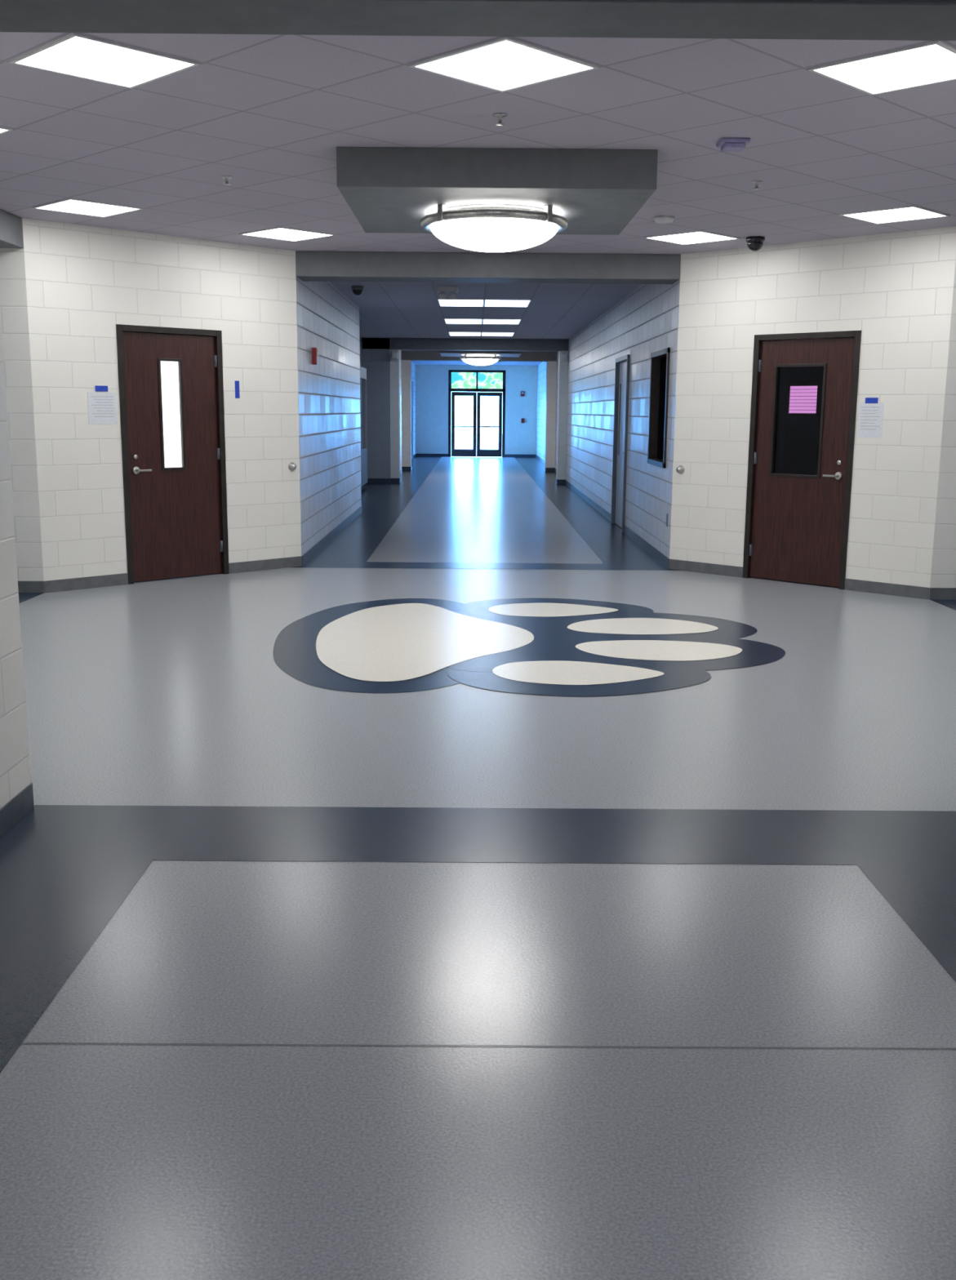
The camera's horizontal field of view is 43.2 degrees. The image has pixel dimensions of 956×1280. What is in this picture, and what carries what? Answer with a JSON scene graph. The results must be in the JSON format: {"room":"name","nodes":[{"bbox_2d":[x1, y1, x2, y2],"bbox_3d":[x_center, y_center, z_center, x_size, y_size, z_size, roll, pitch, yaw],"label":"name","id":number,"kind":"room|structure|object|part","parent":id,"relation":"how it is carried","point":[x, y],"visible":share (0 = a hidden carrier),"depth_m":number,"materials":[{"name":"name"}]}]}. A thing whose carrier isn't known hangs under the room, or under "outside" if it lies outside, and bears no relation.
{"room":"school corridor","nodes":[
{"label":"school corridor","id":0,"kind":"room"},
{"bbox_2d":[0,311,30,808],"bbox_3d":[-1.693,0.177,-0.856,0.150,2.845,10.260,0,11,0],"label":"wall","id":1,"kind":"structure","parent":0,"point":[15,774],"depth_m":4.21,"materials":[{"name":"white brick"}]},
{"bbox_2d":[0,783,34,837],"bbox_3d":[-1.625,1.528,-0.600,0.008,0.095,10.260,0,11,0],"label":"baseboard","id":2,"kind":"structure","parent":1,"relation":"attached to","point":[20,805],"depth_m":4.27,"materials":[{"name":"rubber"}]},
{"bbox_2d":[0,225,44,582],"bbox_3d":[-5.174,-1.798,9.402,3.480,2.845,0.150,0,11,0],"label":"wall","id":3,"kind":"structure","parent":0,"point":[13,295],"depth_m":9.34,"materials":[{"name":"white brick"}]},
{"bbox_2d":[17,581,44,592],"bbox_3d":[-5.185,-0.433,9.581,3.480,0.095,0.008,0,11,0],"label":"baseboard","id":4,"kind":"structure","parent":3,"relation":"attached to","point":[23,586],"depth_m":9.58,"materials":[{"name":"rubber"}]},
{"bbox_2d":[22,217,301,592],"bbox_3d":[-2.594,-1.942,10.269,0.150,2.845,2.531,11,15,44],"label":"wall","id":5,"kind":"structure","parent":0,"point":[82,282],"depth_m":9.90,"materials":[{"name":"white brick"}]},
{"bbox_2d":[87,385,117,423],"bbox_3d":[-3.025,-1.892,9.726,0.004,0.302,0.250,11,15,44],"label":"paper notice","id":6,"kind":"object","parent":5,"relation":"attached to","point":[102,406],"visible":1,"depth_m":9.72,"materials":[{"name":"white paper"}]},
{"bbox_2d":[122,331,222,582],"bbox_3d":[-2.603,-1.551,10.293,0.044,2.046,0.882,11,15,44],"label":"leaf","id":7,"kind":"object","parent":5,"relation":"attached to","point":[175,517],"visible":1,"depth_m":10.30,"materials":[{"name":"brown wood"}]},
{"bbox_2d":[132,454,151,474],"bbox_3d":[-2.793,-1.457,10.032,0.074,0.162,0.143,11,15,44],"label":"door handle","id":8,"kind":"object","parent":7,"relation":"attached to","point":[135,470],"depth_m":10.02,"materials":[{"name":"metal"}]},
{"bbox_2d":[157,358,186,470],"bbox_3d":[-2.602,-1.905,10.220,0.058,0.926,0.226,11,15,44],"label":"window frame","id":9,"kind":"structure","parent":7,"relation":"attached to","point":[180,361],"depth_m":10.21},
{"bbox_2d":[115,324,229,584],"bbox_3d":[-2.621,-1.576,10.306,0.162,2.110,0.990,11,15,44],"label":"frame","id":10,"kind":"object","parent":5,"relation":"attached to","point":[120,328],"visible":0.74,"depth_m":10.12,"materials":[{"name":"brown metal"}]},
{"bbox_2d":[44,555,302,592],"bbox_3d":[-2.549,-0.581,10.471,0.008,0.095,2.531,11,15,44],"label":"baseboard","id":11,"kind":"structure","parent":5,"relation":"attached to","point":[56,585],"depth_m":10.04,"materials":[{"name":"rubber"}]},
{"bbox_2d":[213,355,222,551],"bbox_3d":[-2.269,-1.619,10.575,0.021,1.700,0.020,11,15,44],"label":"hinges","id":12,"kind":"object","parent":5,"relation":"attached to","point":[215,356],"visible":1,"depth_m":10.57,"materials":[{"name":"grey metal"}]},
{"bbox_2d":[234,380,239,398],"bbox_3d":[-2.113,-2.198,10.601,0.002,0.150,0.045,11,15,44],"label":"wall strip","id":13,"kind":"object","parent":5,"relation":"attached to","point":[237,383],"visible":1,"depth_m":10.60,"materials":[{"name":"blue plastic"}]},
{"bbox_2d":[288,462,296,471],"bbox_3d":[-1.698,-1.594,11.112,0.049,0.080,0.080,11,15,44],"label":"door stop","id":14,"kind":"object","parent":5,"relation":"attached to","point":[291,466],"visible":1,"depth_m":11.10,"materials":[{"name":"metal"}]},
{"bbox_2d":[160,360,182,467],"bbox_3d":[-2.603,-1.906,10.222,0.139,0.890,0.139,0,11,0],"label":"glass","id":15,"kind":"object","parent":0,"point":[169,370],"depth_m":10.22,"materials":[{"name":"glass"}]},
{"bbox_2d":[295,272,361,555],"bbox_3d":[-1.731,-2.662,14.097,0.150,2.845,6.100,0,11,0],"label":"wall","id":16,"kind":"structure","parent":0,"point":[328,321],"depth_m":13.27,"materials":[{"name":"white brick"}]},
{"bbox_2d":[311,347,319,364],"bbox_3d":[-1.616,-2.826,12.030,0.059,0.160,0.110,0,11,0],"label":"fire alarm","id":17,"kind":"object","parent":16,"relation":"attached to","point":[315,353],"visible":1,"depth_m":11.98,"materials":[{"name":"red plastic"}]},
{"bbox_2d":[302,506,361,565],"bbox_3d":[-1.663,-1.311,14.353,0.008,0.095,6.100,0,11,0],"label":"baseboard","id":18,"kind":"structure","parent":16,"relation":"attached to","point":[320,544],"depth_m":13.40,"materials":[{"name":"rubber"}]},
{"bbox_2d":[360,337,362,447],"bbox_3d":[-2.368,-3.898,20.578,0.150,2.845,7.400,0,11,0],"label":"wall","id":19,"kind":"structure","parent":0,"point":[360,337],"depth_m":23.94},
{"bbox_2d":[360,366,367,486],"bbox_3d":[-2.180,-3.601,20.482,0.211,2.100,4.400,0,11,0],"label":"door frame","id":20,"kind":"structure","parent":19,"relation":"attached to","point":[362,371],"depth_m":22.17,"materials":[{"name":"grey metal"}]},
{"bbox_2d":[361,337,390,478],"bbox_3d":[-2.027,-4.572,24.141,0.550,2.845,0.150,0,11,0],"label":"wall","id":21,"kind":"structure","parent":0,"point":[376,362],"depth_m":24.04,"materials":[{"name":"grey paint"}]},
{"bbox_2d":[366,478,390,483],"bbox_3d":[-2.037,-3.206,24.320,0.550,0.095,0.008,0,11,0],"label":"baseboard","id":22,"kind":"structure","parent":21,"relation":"attached to","point":[369,480],"depth_m":24.32,"materials":[{"name":"black rubber"}]},
{"bbox_2d":[400,350,401,470],"bbox_3d":[-1.832,-4.925,26.008,0.150,2.845,3.650,0,11,0],"label":"wall","id":23,"kind":"structure","parent":0,"point":[400,350],"depth_m":27.61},
{"bbox_2d":[390,477,400,483],"bbox_3d":[-1.668,-3.243,24.518,0.186,0.100,0.410,0,11,0],"label":"trim","id":24,"kind":"structure","parent":23,"relation":"attached to","point":[392,480],"depth_m":24.32,"materials":[{"name":"rubber"}]},
{"bbox_2d":[411,361,415,456],"bbox_3d":[-2.029,-6.246,32.958,0.150,2.845,10.500,0,11,0],"label":"wall","id":25,"kind":"structure","parent":0,"point":[413,366],"depth_m":36.93,"materials":[{"name":"paint"}]},
{"bbox_2d":[401,466,411,471],"bbox_3d":[-1.791,-4.196,29.528,0.326,0.100,0.410,0,11,0],"label":"trim","id":26,"kind":"structure","parent":25,"relation":"attached to","point":[403,468],"depth_m":29.33,"materials":[{"name":"rubber"}]},
{"bbox_2d":[411,381,413,458],"bbox_3d":[-2.031,-6.304,34.728,0.100,2.300,4.000,0,11,0],"label":"frame","id":27,"kind":"object","parent":25,"relation":"attached to","point":[411,381],"visible":0.09,"depth_m":36.63,"materials":[{"name":"grey metal"}]},
{"bbox_2d":[415,364,537,454],"bbox_3d":[0.012,-7.224,38.198,14.000,2.845,0.150,0,11,0],"label":"wall","id":28,"kind":"structure","parent":0,"point":[431,380],"depth_m":38.10,"materials":[{"name":"paint"}]},
{"bbox_2d":[415,453,535,457],"bbox_3d":[-0.068,-5.859,38.377,3.820,0.095,0.008,0,11,0],"label":"baseboard","id":29,"kind":"structure","parent":28,"relation":"attached to","point":[416,455],"depth_m":38.38,"materials":[{"name":"rubber"}]},
{"bbox_2d":[451,391,502,457],"bbox_3d":[-0.041,-6.819,38.234,1.610,2.015,0.130,0,11,0],"label":"door leaves","id":30,"kind":"structure","parent":28,"relation":"in","point":[477,395],"depth_m":38.25,"materials":[{"name":"black metal"}]},
{"bbox_2d":[448,369,506,457],"bbox_3d":[-0.038,-7.152,38.206,1.800,2.700,0.100,0,11,0],"label":"frame","id":31,"kind":"object","parent":28,"relation":"attached to","point":[450,389],"visible":1,"depth_m":38.03,"materials":[{"name":"brown metal"}]},
{"bbox_2d":[451,372,502,388],"bbox_3d":[-0.030,-8.150,38.020,1.700,0.570,0.005,0,11,0],"label":"glass","id":32,"kind":"object","parent":28,"relation":"attached to","point":[459,380],"visible":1,"depth_m":38.01,"materials":[{"name":"clear glass"}]},
{"bbox_2d":[0,456,955,1279],"bbox_3d":[0.056,-1.554,16.500,14.000,0.200,45.000,0,11,0],"label":"floor","id":33,"kind":"structure","parent":0,"point":[118,1162],"depth_m":3.11,"materials":[{"name":"grey tile"}]},
{"bbox_2d":[390,349,400,478],"bbox_3d":[-1.662,-4.483,24.286,0.178,2.623,0.396,0,11,0],"label":"pilaster","id":34,"kind":"object","parent":33,"relation":"on","point":[395,444],"visible":0.93,"depth_m":24.11,"materials":[{"name":"paint"}]},
{"bbox_2d":[391,351,398,359],"bbox_3d":[-1.643,-5.598,23.787,0.140,0.160,0.160,0,11,0],"label":"speaker","id":35,"kind":"object","parent":34,"relation":"attached to","point":[394,355],"visible":1,"depth_m":23.76},
{"bbox_2d":[401,360,411,466],"bbox_3d":[-1.785,-5.436,29.296,0.318,2.623,0.396,0,11,0],"label":"pilaster","id":36,"kind":"object","parent":33,"relation":"on","point":[406,364],"visible":0.64,"depth_m":29.11,"materials":[{"name":"paint"}]},
{"bbox_2d":[22,1042,955,1048],"bbox_3d":[0.092,0.942,2.805,2.300,0.001,0.004,0,11,0],"label":"floor seam","id":37,"kind":"object","parent":33,"relation":"on","point":[22,1042],"depth_m":2.81,"materials":[{"name":"grey"}]},
{"bbox_2d":[272,598,785,696],"bbox_3d":[0.296,-0.022,7.885,3.209,0.003,3.343,0,11,0],"label":"inlay","id":38,"kind":"object","parent":33,"relation":"on","point":[544,646],"visible":1,"depth_m":7.52,"materials":[{"name":"tile"}]},
{"bbox_2d":[544,360,556,467],"bbox_3d":[1.763,-5.410,29.310,0.218,2.623,0.396,0,11,0],"label":"pilaster","id":39,"kind":"object","parent":33,"relation":"on","point":[551,371],"visible":0.93,"depth_m":29.12,"materials":[{"name":"paint"}]},
{"bbox_2d":[555,351,568,479],"bbox_3d":[1.746,-4.459,24.299,0.278,2.623,0.396,0,11,0],"label":"pilaster","id":40,"kind":"object","parent":33,"relation":"on","point":[562,381],"visible":0.64,"depth_m":24.13,"materials":[{"name":"paint"}]},
{"bbox_2d":[560,352,568,361],"bbox_3d":[1.707,-5.574,23.800,0.140,0.160,0.160,0,11,0],"label":"speaker","id":41,"kind":"object","parent":40,"relation":"attached to","point":[564,356],"visible":1,"depth_m":23.77},
{"bbox_2d":[782,381,822,475],"bbox_3d":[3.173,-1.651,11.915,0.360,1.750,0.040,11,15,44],"label":"window","id":42,"kind":"structure","parent":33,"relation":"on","point":[802,431],"depth_m":11.82,"materials":[{"name":"black glass"}]},
{"bbox_2d":[789,386,817,413],"bbox_3d":[3.175,-2.344,11.780,0.300,0.260,0.010,11,15,44],"label":"paper notice","id":43,"kind":"object","parent":42,"relation":"hanging from","point":[795,406],"depth_m":11.78,"materials":[{"name":"pink paper"}]},
{"bbox_2d":[0,31,955,365],"bbox_3d":[0.067,-5.411,20.887,7.040,0.050,34.540,0,11,0],"label":"ceiling","id":44,"kind":"structure","parent":0,"point":[270,113],"depth_m":6.30,"materials":[{"name":"tile"}]},
{"bbox_2d":[0,126,13,134],"bbox_3d":[-2.766,-2.609,6.164,0.786,0.010,0.786,0,11,0],"label":"ceiling light panel","id":45,"kind":"object","parent":44,"relation":"in","point":[2,130],"depth_m":6.17,"materials":[{"name":"white plastic"}]},
{"bbox_2d":[31,198,142,217],"bbox_3d":[-2.772,-3.068,8.582,0.786,0.010,0.786,0,11,0],"label":"ceiling light panel","id":46,"kind":"object","parent":44,"relation":"in","point":[73,206],"depth_m":8.56,"materials":[{"name":"white plastic"}]},
{"bbox_2d":[8,32,200,88],"bbox_3d":[-1.533,-2.371,4.960,0.786,0.010,0.786,0,11,0],"label":"ceiling light panel","id":47,"kind":"object","parent":44,"relation":"in","point":[76,55],"depth_m":4.94,"materials":[{"name":"white plastic"}]},
{"bbox_2d":[221,175,232,185],"bbox_3d":[-1.539,-2.814,7.401,0.069,0.045,0.069,0,11,0],"label":"sprinkler","id":48,"kind":"object","parent":44,"relation":"attached to","point":[226,177],"visible":1,"depth_m":7.39,"materials":[{"name":"metal"}]},
{"bbox_2d":[239,226,335,241],"bbox_3d":[-1.545,-3.289,9.795,0.786,0.010,0.786,0,11,0],"label":"ceiling light panel","id":49,"kind":"object","parent":44,"relation":"in","point":[277,233],"depth_m":9.78,"materials":[{"name":"white plastic"}]},
{"bbox_2d":[351,285,363,295],"bbox_3d":[-1.385,-4.015,13.892,0.138,0.104,0.138,0,11,0],"label":"security camera","id":50,"kind":"object","parent":44,"relation":"attached to","point":[357,290],"visible":1,"depth_m":13.85,"materials":[{"name":"grey paint"}]},
{"bbox_2d":[437,286,458,299],"bbox_3d":[-0.346,-3.985,13.884,0.240,0.143,0.130,0,11,0],"label":"emergency light","id":51,"kind":"object","parent":44,"relation":"attached to","point":[442,290],"visible":1,"depth_m":13.84,"materials":[{"name":"white plastic"}]},
{"bbox_2d":[361,337,568,351],"bbox_3d":[-0.197,-5.871,24.026,4.190,0.220,0.400,0,11,0],"label":"beam","id":52,"kind":"structure","parent":44,"relation":"attached to","point":[401,344],"depth_m":23.83,"materials":[{"name":"grey paint"}]},
{"bbox_2d":[400,350,556,361],"bbox_3d":[-0.025,-6.821,29.037,3.820,0.220,0.400,0,11,0],"label":"beam","id":53,"kind":"structure","parent":44,"relation":"attached to","point":[412,355],"depth_m":28.85,"materials":[{"name":"grey paint"}]},
{"bbox_2d":[448,331,515,336],"bbox_3d":[0.063,-5.657,22.337,1.206,0.011,1.036,0,11,0],"label":"ceiling light panel","id":54,"kind":"object","parent":44,"relation":"attached to","point":[451,333],"visible":1,"depth_m":22.32,"materials":[{"name":"white plastic"}]},
{"bbox_2d":[443,318,521,324],"bbox_3d":[0.071,-5.060,19.193,1.206,0.011,1.036,0,11,0],"label":"ceiling light panel","id":55,"kind":"object","parent":44,"relation":"attached to","point":[447,321],"visible":1,"depth_m":19.13,"materials":[{"name":"white plastic"}]},
{"bbox_2d":[436,298,531,306],"bbox_3d":[0.080,-4.435,15.902,1.206,0.011,1.036,0,11,0],"label":"ceiling light panel","id":56,"kind":"object","parent":44,"relation":"attached to","point":[446,302],"visible":1,"depth_m":15.86,"materials":[{"name":"white plastic"}]},
{"bbox_2d":[295,250,680,284],"bbox_3d":[0.091,-3.409,11.069,3.460,0.220,0.420,0,11,0],"label":"beam","id":57,"kind":"structure","parent":44,"relation":"attached to","point":[314,266],"depth_m":10.87,"materials":[{"name":"grey paint"}]},
{"bbox_2d":[420,204,568,252],"bbox_3d":[0.099,-2.512,7.442,0.904,0.220,0.904,0,11,0],"label":"dome ceiling light","id":58,"kind":"object","parent":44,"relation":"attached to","point":[486,228],"visible":1,"depth_m":7.15,"materials":[{"name":"glass"}]},
{"bbox_3d":[0.099,-2.492,7.446,0.800,0.180,0.800,0,11,0],"label":"lamp shade","id":59,"kind":"part","parent":58,"relation":"part of","materials":[{"name":"white glass"}]},
{"bbox_2d":[336,146,657,235],"bbox_3d":[0.101,-2.720,7.403,1.740,0.205,1.740,0,11,0],"label":"ceiling soffit","id":60,"kind":"structure","parent":44,"relation":"attached to","point":[387,189],"depth_m":6.56,"materials":[{"name":"grey paint"}]},
{"bbox_2d":[493,113,506,125],"bbox_3d":[0.105,-2.496,5.796,0.069,0.045,0.069,0,11,0],"label":"sprinkler","id":61,"kind":"object","parent":44,"relation":"attached to","point":[500,116],"visible":1,"depth_m":5.79,"materials":[{"name":"metal"}]},
{"bbox_2d":[408,36,599,92],"bbox_3d":[0.108,-2.359,4.967,0.786,0.010,0.786,0,11,0],"label":"ceiling light panel","id":62,"kind":"object","parent":44,"relation":"in","point":[504,64],"depth_m":4.94,"materials":[{"name":"white plastic"}]},
{"bbox_2d":[653,215,675,223],"bbox_3d":[1.358,-3.060,8.807,0.150,0.039,0.150,0,11,0],"label":"smoke detector","id":63,"kind":"object","parent":44,"relation":"attached to","point":[662,219],"visible":1,"depth_m":8.76,"materials":[{"name":"white plastic"}]},
{"bbox_2d":[643,230,740,244],"bbox_3d":[1.736,-3.265,9.808,0.786,0.010,0.786,0,11,0],"label":"ceiling light panel","id":64,"kind":"object","parent":44,"relation":"in","point":[700,236],"depth_m":9.79,"materials":[{"name":"white plastic"}]},
{"bbox_2d":[746,235,764,251],"bbox_3d":[2.245,-3.202,9.780,0.150,0.109,0.150,0,11,0],"label":"security camera","id":65,"kind":"object","parent":44,"relation":"attached to","point":[754,243],"visible":1,"depth_m":9.73,"materials":[{"name":"black plastic"}]},
{"bbox_2d":[751,180,762,189],"bbox_3d":[1.711,-2.790,7.414,0.069,0.045,0.069,0,11,0],"label":"sprinkler","id":66,"kind":"object","parent":44,"relation":"attached to","point":[756,182],"visible":1,"depth_m":7.41,"materials":[{"name":"metal"}]},
{"bbox_2d":[807,40,955,95],"bbox_3d":[1.748,-2.347,4.973,0.786,0.010,0.786,0,11,0],"label":"ceiling light panel","id":67,"kind":"object","parent":44,"relation":"in","point":[934,62],"depth_m":4.96,"materials":[{"name":"white plastic"}]},
{"bbox_2d":[840,205,950,223],"bbox_3d":[2.969,-3.027,8.604,0.786,0.010,0.786,0,11,0],"label":"ceiling light panel","id":68,"kind":"object","parent":44,"relation":"in","point":[909,212],"depth_m":8.58,"materials":[{"name":"white plastic"}]},
{"bbox_2d":[439,351,521,357],"bbox_3d":[0.052,-6.324,26.384,1.740,0.205,1.740,0,11,0],"label":"ceiling soffit","id":69,"kind":"structure","parent":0,"point":[443,353],"depth_m":25.55,"materials":[{"name":"grey paint"}]},
{"bbox_2d":[459,354,501,365],"bbox_3d":[0.051,-6.116,26.423,0.904,0.220,0.904,0,11,0],"label":"dome ceiling light","id":70,"kind":"object","parent":69,"relation":"attached to","point":[473,359],"visible":1,"depth_m":26.12,"materials":[{"name":"glass"}]},
{"bbox_3d":[0.050,-6.096,26.427,0.800,0.180,0.800,0,11,0],"label":"lamp shade","id":71,"kind":"part","parent":70,"relation":"part of","materials":[{"name":"white glass"}]},
{"bbox_2d":[536,351,558,468],"bbox_3d":[1.945,-5.863,31.107,0.150,2.845,14.300,0,11,0],"label":"wall","id":72,"kind":"structure","parent":0,"point":[541,368],"depth_m":34.92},
{"bbox_2d":[535,454,555,472],"bbox_3d":[1.855,-4.550,31.560,0.008,0.095,13.900,0,11,0],"label":"baseboard","id":73,"kind":"structure","parent":72,"relation":"attached to","point":[540,459],"depth_m":35.39,"materials":[{"name":"rubber"}]},
{"bbox_2d":[544,466,554,471],"bbox_3d":[1.749,-4.170,29.542,0.226,0.100,0.410,0,11,0],"label":"trim","id":74,"kind":"structure","parent":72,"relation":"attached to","point":[546,469],"depth_m":29.34,"materials":[{"name":"rubber"}]},
{"bbox_2d":[565,265,680,558],"bbox_3d":[1.870,-3.298,17.598,0.150,2.845,13.200,0,11,0],"label":"wall","id":75,"kind":"structure","parent":0,"point":[643,322],"depth_m":14.35,"materials":[{"name":"white brick"}]},
{"bbox_2d":[555,478,565,484],"bbox_3d":[1.732,-3.219,24.532,0.286,0.100,0.410,0,11,0],"label":"trim","id":76,"kind":"structure","parent":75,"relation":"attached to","point":[562,482],"depth_m":24.33,"materials":[{"name":"rubber"}]},
{"bbox_2d":[564,480,669,568],"bbox_3d":[1.780,-1.948,17.855,0.008,0.095,13.200,0,11,0],"label":"baseboard","id":77,"kind":"structure","parent":75,"relation":"attached to","point":[642,543],"depth_m":13.98,"materials":[{"name":"rubber"}]},
{"bbox_2d":[610,354,630,532],"bbox_3d":[1.858,-2.471,15.185,0.180,2.120,1.250,0,11,0],"label":"frame","id":78,"kind":"object","parent":75,"relation":"attached to","point":[626,357],"visible":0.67,"depth_m":15.59,"materials":[{"name":"grey metal"}]},
{"bbox_2d":[614,360,626,528],"bbox_3d":[1.841,-2.450,15.189,0.045,2.056,1.142,0,11,0],"label":"leaf","id":79,"kind":"object","parent":75,"relation":"attached to","point":[623,366],"visible":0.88,"depth_m":15.37,"materials":[{"name":"grey metal"}]},
{"bbox_2d":[647,347,670,468],"bbox_3d":[1.874,-2.312,12.070,0.170,1.130,1.130,0,11,0],"label":"frame","id":80,"kind":"object","parent":75,"relation":"attached to","point":[660,360],"visible":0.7,"depth_m":12.54,"materials":[{"name":"brown metal"}]},
{"bbox_2d":[666,513,668,526],"bbox_3d":[1.799,-1.141,11.499,0.009,0.120,0.070,0,11,0],"label":"outlet plate","id":81,"kind":"object","parent":75,"relation":"attached to","point":[667,514],"visible":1,"depth_m":11.48,"materials":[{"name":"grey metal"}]},
{"bbox_2d":[716,137,751,151],"bbox_3d":[1.334,-2.584,6.312,0.150,0.044,0.150,0,11,0],"label":"ceiling speaker","id":82,"kind":"object","parent":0,"point":[726,144],"depth_m":6.26},
{"bbox_2d":[774,366,823,473],"bbox_3d":[4.512,-2.752,14.833,5.120,2.845,0.150,0,11,0],"label":"wall","id":83,"kind":"structure","parent":0,"point":[797,374],"depth_m":14.70,"materials":[{"name":"paint"}]},
{"bbox_2d":[669,226,955,595],"bbox_3d":[2.761,-1.904,10.290,2.531,2.845,0.150,11,15,44],"label":"wall","id":84,"kind":"structure","parent":0,"point":[896,289],"depth_m":9.92,"materials":[{"name":"white brick"}]},
{"bbox_2d":[675,465,684,474],"bbox_3d":[1.853,-1.568,11.126,0.080,0.080,0.049,11,15,44],"label":"door stop","id":85,"kind":"object","parent":84,"relation":"attached to","point":[680,469],"visible":1,"depth_m":11.11,"materials":[{"name":"metal"}]},
{"bbox_2d":[749,360,761,555],"bbox_3d":[2.429,-1.585,10.594,0.020,1.700,0.021,11,15,44],"label":"hinges","id":86,"kind":"object","parent":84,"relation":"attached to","point":[760,361],"visible":1,"depth_m":10.58,"materials":[{"name":"grey metal"}]},
{"bbox_2d":[668,559,929,599],"bbox_3d":[2.695,-0.543,10.492,2.531,0.095,0.008,11,15,44],"label":"baseboard","id":87,"kind":"structure","parent":84,"relation":"attached to","point":[895,589],"depth_m":10.06,"materials":[{"name":"rubber"}]},
{"bbox_2d":[749,337,854,586],"bbox_3d":[2.764,-1.512,10.314,0.882,2.046,0.044,11,15,44],"label":"leaf","id":88,"kind":"object","parent":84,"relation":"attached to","point":[797,528],"visible":1,"depth_m":10.31,"materials":[{"name":"brown wood"}]},
{"bbox_2d":[768,363,826,478],"bbox_3d":[2.730,-1.864,10.281,0.486,0.946,0.058,11,15,44],"label":"window frame","id":89,"kind":"structure","parent":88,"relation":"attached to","point":[777,366],"depth_m":10.36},
{"bbox_2d":[822,460,842,479],"bbox_3d":[2.954,-1.416,10.055,0.143,0.162,0.074,11,15,44],"label":"door handle","id":90,"kind":"object","parent":88,"relation":"attached to","point":[838,475],"depth_m":10.04,"materials":[{"name":"metal"}]},
{"bbox_2d":[742,330,861,589],"bbox_3d":[2.782,-1.536,10.328,0.990,2.110,0.162,11,15,44],"label":"frame","id":91,"kind":"object","parent":84,"relation":"attached to","point":[856,335],"visible":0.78,"depth_m":10.14,"materials":[{"name":"brown metal"}]},
{"bbox_2d":[857,397,884,437],"bbox_3d":[3.178,-1.799,9.777,0.210,0.318,0.004,11,15,44],"label":"paper notice","id":92,"kind":"object","parent":84,"relation":"attached to","point":[870,411],"visible":1,"depth_m":9.78,"materials":[{"name":"white paper"}]},
{"bbox_2d":[928,262,955,596],"bbox_3d":[5.346,-1.722,9.443,3.480,2.845,0.150,0,11,0],"label":"wall","id":93,"kind":"structure","parent":0,"point":[943,575],"depth_m":9.47,"materials":[{"name":"white brick"}]},
{"bbox_2d":[928,587,955,599],"bbox_3d":[5.335,-0.356,9.622,3.480,0.095,0.008,0,11,0],"label":"baseboard","id":94,"kind":"structure","parent":93,"relation":"attached to","point":[935,593],"depth_m":9.61,"materials":[{"name":"rubber"}]},
{"bbox_3d":[0.123,-1.232,-1.119,3.660,0.050,10.260,0,11,0],"label":"ceiling","id":95,"kind":"structure","parent":0,"visible":0},
{"bbox_2d":[0,0,955,40],"bbox_3d":[0.110,-2.005,3.676,3.460,0.220,0.350,0,11,0],"label":"beam","id":96,"kind":"structure","parent":95,"relation":"attached to","point":[820,20],"depth_m":3.68,"materials":[{"name":"grey paint"}]},
{"bbox_3d":[-5.158,-2.884,7.358,3.480,0.050,3.460,0,11,0],"label":"ceiling","id":97,"kind":"structure","parent":0,"visible":0},
{"bbox_2d":[0,208,23,248],"bbox_3d":[-3.619,-2.740,7.389,0.400,0.220,3.460,0,11,0],"label":"beam","id":98,"kind":"structure","parent":97,"relation":"attached to","point":[11,224],"depth_m":8.87,"materials":[{"name":"grey paint"}]},
{"label":"outside","id":99,"kind":"structure","parent":0,"visible":0},
{"bbox_2d":[450,433,498,457],"bbox_3d":[-0.051,-9.596,58.767,60.000,0.130,40.950,0,11,0],"label":"sidewalk","id":100,"kind":"structure","parent":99,"point":[462,441],"depth_m":58.75,"materials":[{"name":"concrete"}]}
]}

